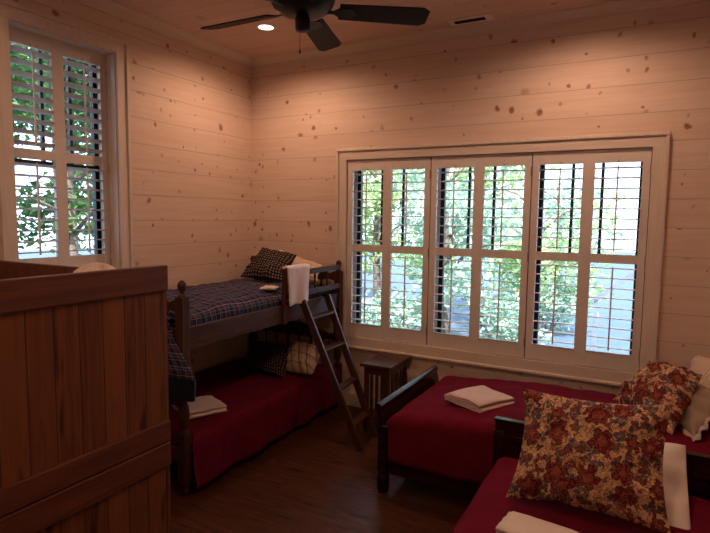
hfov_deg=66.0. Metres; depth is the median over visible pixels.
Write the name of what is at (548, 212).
tree
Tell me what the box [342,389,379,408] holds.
baseboard
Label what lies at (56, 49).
window shutter
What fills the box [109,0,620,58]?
ceiling
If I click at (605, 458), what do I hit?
floral pillow
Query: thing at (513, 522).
folded towel
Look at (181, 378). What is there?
plaid throw
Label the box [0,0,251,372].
wall
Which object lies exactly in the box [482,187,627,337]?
tree
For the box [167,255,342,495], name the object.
bunk bed
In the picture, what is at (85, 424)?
wooden partition
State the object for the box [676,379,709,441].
ruffled pillow
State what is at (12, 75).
tree
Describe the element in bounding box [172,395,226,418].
folded towel
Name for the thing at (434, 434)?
coverlet
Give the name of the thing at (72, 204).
tree
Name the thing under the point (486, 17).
ceiling vent
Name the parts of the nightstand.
leg, leg, leg, leg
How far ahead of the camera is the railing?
7.09 m
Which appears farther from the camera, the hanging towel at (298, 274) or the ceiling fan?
the hanging towel at (298, 274)
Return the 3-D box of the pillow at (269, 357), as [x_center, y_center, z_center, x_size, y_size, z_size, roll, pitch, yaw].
[-0.792,0.823,4.952,0.670,0.228,0.420,4,6,28]
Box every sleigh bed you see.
[375,365,480,495]
[493,416,709,500]
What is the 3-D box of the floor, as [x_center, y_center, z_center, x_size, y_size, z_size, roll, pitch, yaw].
[-0.370,1.639,2.180,5.060,0.120,6.040,4,6,28]
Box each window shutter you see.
[9,26,111,266]
[346,157,431,344]
[427,153,532,357]
[525,148,651,371]
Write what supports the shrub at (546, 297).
on the ground
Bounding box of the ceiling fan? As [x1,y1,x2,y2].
[200,0,429,53]
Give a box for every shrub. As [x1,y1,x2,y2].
[361,286,421,329]
[466,282,554,344]
[510,275,591,333]
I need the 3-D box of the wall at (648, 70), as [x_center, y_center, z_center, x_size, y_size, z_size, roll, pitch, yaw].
[1.034,-0.273,4.576,5.060,3.285,0.220,4,6,28]
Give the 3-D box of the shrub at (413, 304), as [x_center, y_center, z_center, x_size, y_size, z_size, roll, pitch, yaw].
[0.434,0.896,8.999,1.667,1.271,1.591,4,6,28]
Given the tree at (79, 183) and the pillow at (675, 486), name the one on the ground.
the tree at (79, 183)
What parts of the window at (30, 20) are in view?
casing, sash, casing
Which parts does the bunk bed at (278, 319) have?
rail, post, post, rail, guard post, guard rail, post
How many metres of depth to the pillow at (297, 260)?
5.02 m
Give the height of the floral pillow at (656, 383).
0.345 m
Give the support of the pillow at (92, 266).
on the mattress
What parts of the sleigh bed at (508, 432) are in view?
leg, headboard moulding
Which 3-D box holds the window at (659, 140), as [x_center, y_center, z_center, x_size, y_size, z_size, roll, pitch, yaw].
[1.040,-0.099,4.562,2.672,1.835,0.244,4,6,28]
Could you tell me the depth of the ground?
15.04 m
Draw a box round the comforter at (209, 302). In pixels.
[167,277,333,327]
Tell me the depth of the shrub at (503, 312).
8.34 m
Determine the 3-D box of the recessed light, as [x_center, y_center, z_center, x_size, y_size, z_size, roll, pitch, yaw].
[-0.717,-1.926,4.404,0.168,0.006,0.168,4,6,28]
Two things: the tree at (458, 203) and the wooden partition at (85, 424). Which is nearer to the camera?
the wooden partition at (85, 424)
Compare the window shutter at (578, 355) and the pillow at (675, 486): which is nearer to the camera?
the pillow at (675, 486)
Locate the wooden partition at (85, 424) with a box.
[0,260,170,532]
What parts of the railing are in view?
rail post, handrail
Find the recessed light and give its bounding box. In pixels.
[255,23,275,30]
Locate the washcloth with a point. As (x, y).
(266, 287)
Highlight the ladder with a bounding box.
[300,294,377,450]
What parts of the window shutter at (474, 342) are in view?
tilt rod, tilt rod, rail, rail, rail, tilt rod, tilt rod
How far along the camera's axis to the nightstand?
4.53 m
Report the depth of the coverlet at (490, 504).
2.33 m
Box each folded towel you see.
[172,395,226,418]
[444,385,513,412]
[496,511,578,532]
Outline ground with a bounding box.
[19,242,634,354]
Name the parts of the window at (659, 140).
casing, sash, sash, sash, casing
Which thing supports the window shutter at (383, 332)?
attached to the window at (659, 140)
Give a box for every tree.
[9,42,93,255]
[10,44,93,254]
[11,74,37,207]
[362,169,455,320]
[364,170,420,219]
[392,166,522,332]
[417,166,558,325]
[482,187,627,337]
[495,169,631,311]
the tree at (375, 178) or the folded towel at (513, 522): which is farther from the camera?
the tree at (375, 178)
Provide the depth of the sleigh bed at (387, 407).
3.51 m
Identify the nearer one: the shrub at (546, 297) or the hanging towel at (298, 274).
the hanging towel at (298, 274)
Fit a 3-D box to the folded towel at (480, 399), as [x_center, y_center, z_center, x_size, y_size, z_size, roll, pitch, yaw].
[0.816,0.857,3.584,0.326,0.067,0.334,-3,6,-33]
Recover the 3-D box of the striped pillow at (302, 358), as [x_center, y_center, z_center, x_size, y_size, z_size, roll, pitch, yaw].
[-0.485,0.817,4.898,0.440,0.248,0.341,4,6,28]
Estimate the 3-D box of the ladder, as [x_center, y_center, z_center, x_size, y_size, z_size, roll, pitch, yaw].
[-0.110,0.819,4.471,0.791,1.099,0.406,5,7,40]
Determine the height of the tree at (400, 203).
6.023 m
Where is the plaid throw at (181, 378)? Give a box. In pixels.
[167,317,195,401]
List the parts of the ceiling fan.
blade, blade, blade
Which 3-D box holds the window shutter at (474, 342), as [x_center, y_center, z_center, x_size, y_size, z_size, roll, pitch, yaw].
[1.004,-0.096,4.495,0.825,1.617,0.075,4,6,28]
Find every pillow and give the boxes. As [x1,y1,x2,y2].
[73,263,115,272]
[240,247,296,280]
[246,340,289,377]
[279,249,321,280]
[285,341,319,375]
[506,388,672,532]
[613,360,701,434]
[663,442,690,529]
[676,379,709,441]
[690,355,709,384]
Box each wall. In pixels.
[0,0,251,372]
[251,1,709,395]
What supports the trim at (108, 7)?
attached to the wall at (190, 106)
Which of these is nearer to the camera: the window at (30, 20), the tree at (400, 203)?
the window at (30, 20)
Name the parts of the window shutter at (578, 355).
tilt rod, tilt rod, rail, rail, rail, tilt rod, tilt rod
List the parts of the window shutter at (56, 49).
tilt rod, tilt rod, rail, rail, rail, tilt rod, tilt rod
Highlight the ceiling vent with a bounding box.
[447,13,494,25]
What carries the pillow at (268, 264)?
on the comforter at (209, 302)
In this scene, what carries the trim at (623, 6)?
attached to the wall at (648, 70)
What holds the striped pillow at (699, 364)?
on the coverlet at (434, 434)
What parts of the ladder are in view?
rail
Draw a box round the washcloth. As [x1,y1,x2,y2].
[260,285,278,289]
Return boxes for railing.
[590,270,633,350]
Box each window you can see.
[0,0,133,268]
[335,131,670,386]
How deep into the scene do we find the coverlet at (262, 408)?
4.20 m
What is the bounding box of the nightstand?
[360,352,411,429]
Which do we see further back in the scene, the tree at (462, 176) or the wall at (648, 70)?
the tree at (462, 176)
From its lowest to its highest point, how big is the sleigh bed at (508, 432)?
0.667 m
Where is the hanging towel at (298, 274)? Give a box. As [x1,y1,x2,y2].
[283,263,309,306]
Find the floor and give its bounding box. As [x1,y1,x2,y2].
[170,405,473,532]
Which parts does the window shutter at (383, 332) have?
tilt rod, tilt rod, rail, rail, rail, tilt rod, tilt rod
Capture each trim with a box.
[71,0,252,68]
[251,0,709,68]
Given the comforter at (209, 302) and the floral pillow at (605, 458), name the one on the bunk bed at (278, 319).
the comforter at (209, 302)
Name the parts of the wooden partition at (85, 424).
rail, rail, rail, rail, panel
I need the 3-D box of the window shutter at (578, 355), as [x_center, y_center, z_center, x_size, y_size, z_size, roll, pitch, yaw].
[1.726,-0.051,4.107,0.812,1.617,0.075,4,6,28]
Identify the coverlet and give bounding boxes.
[169,355,338,489]
[386,375,709,483]
[452,457,709,532]
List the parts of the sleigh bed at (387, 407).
leg, footboard, rail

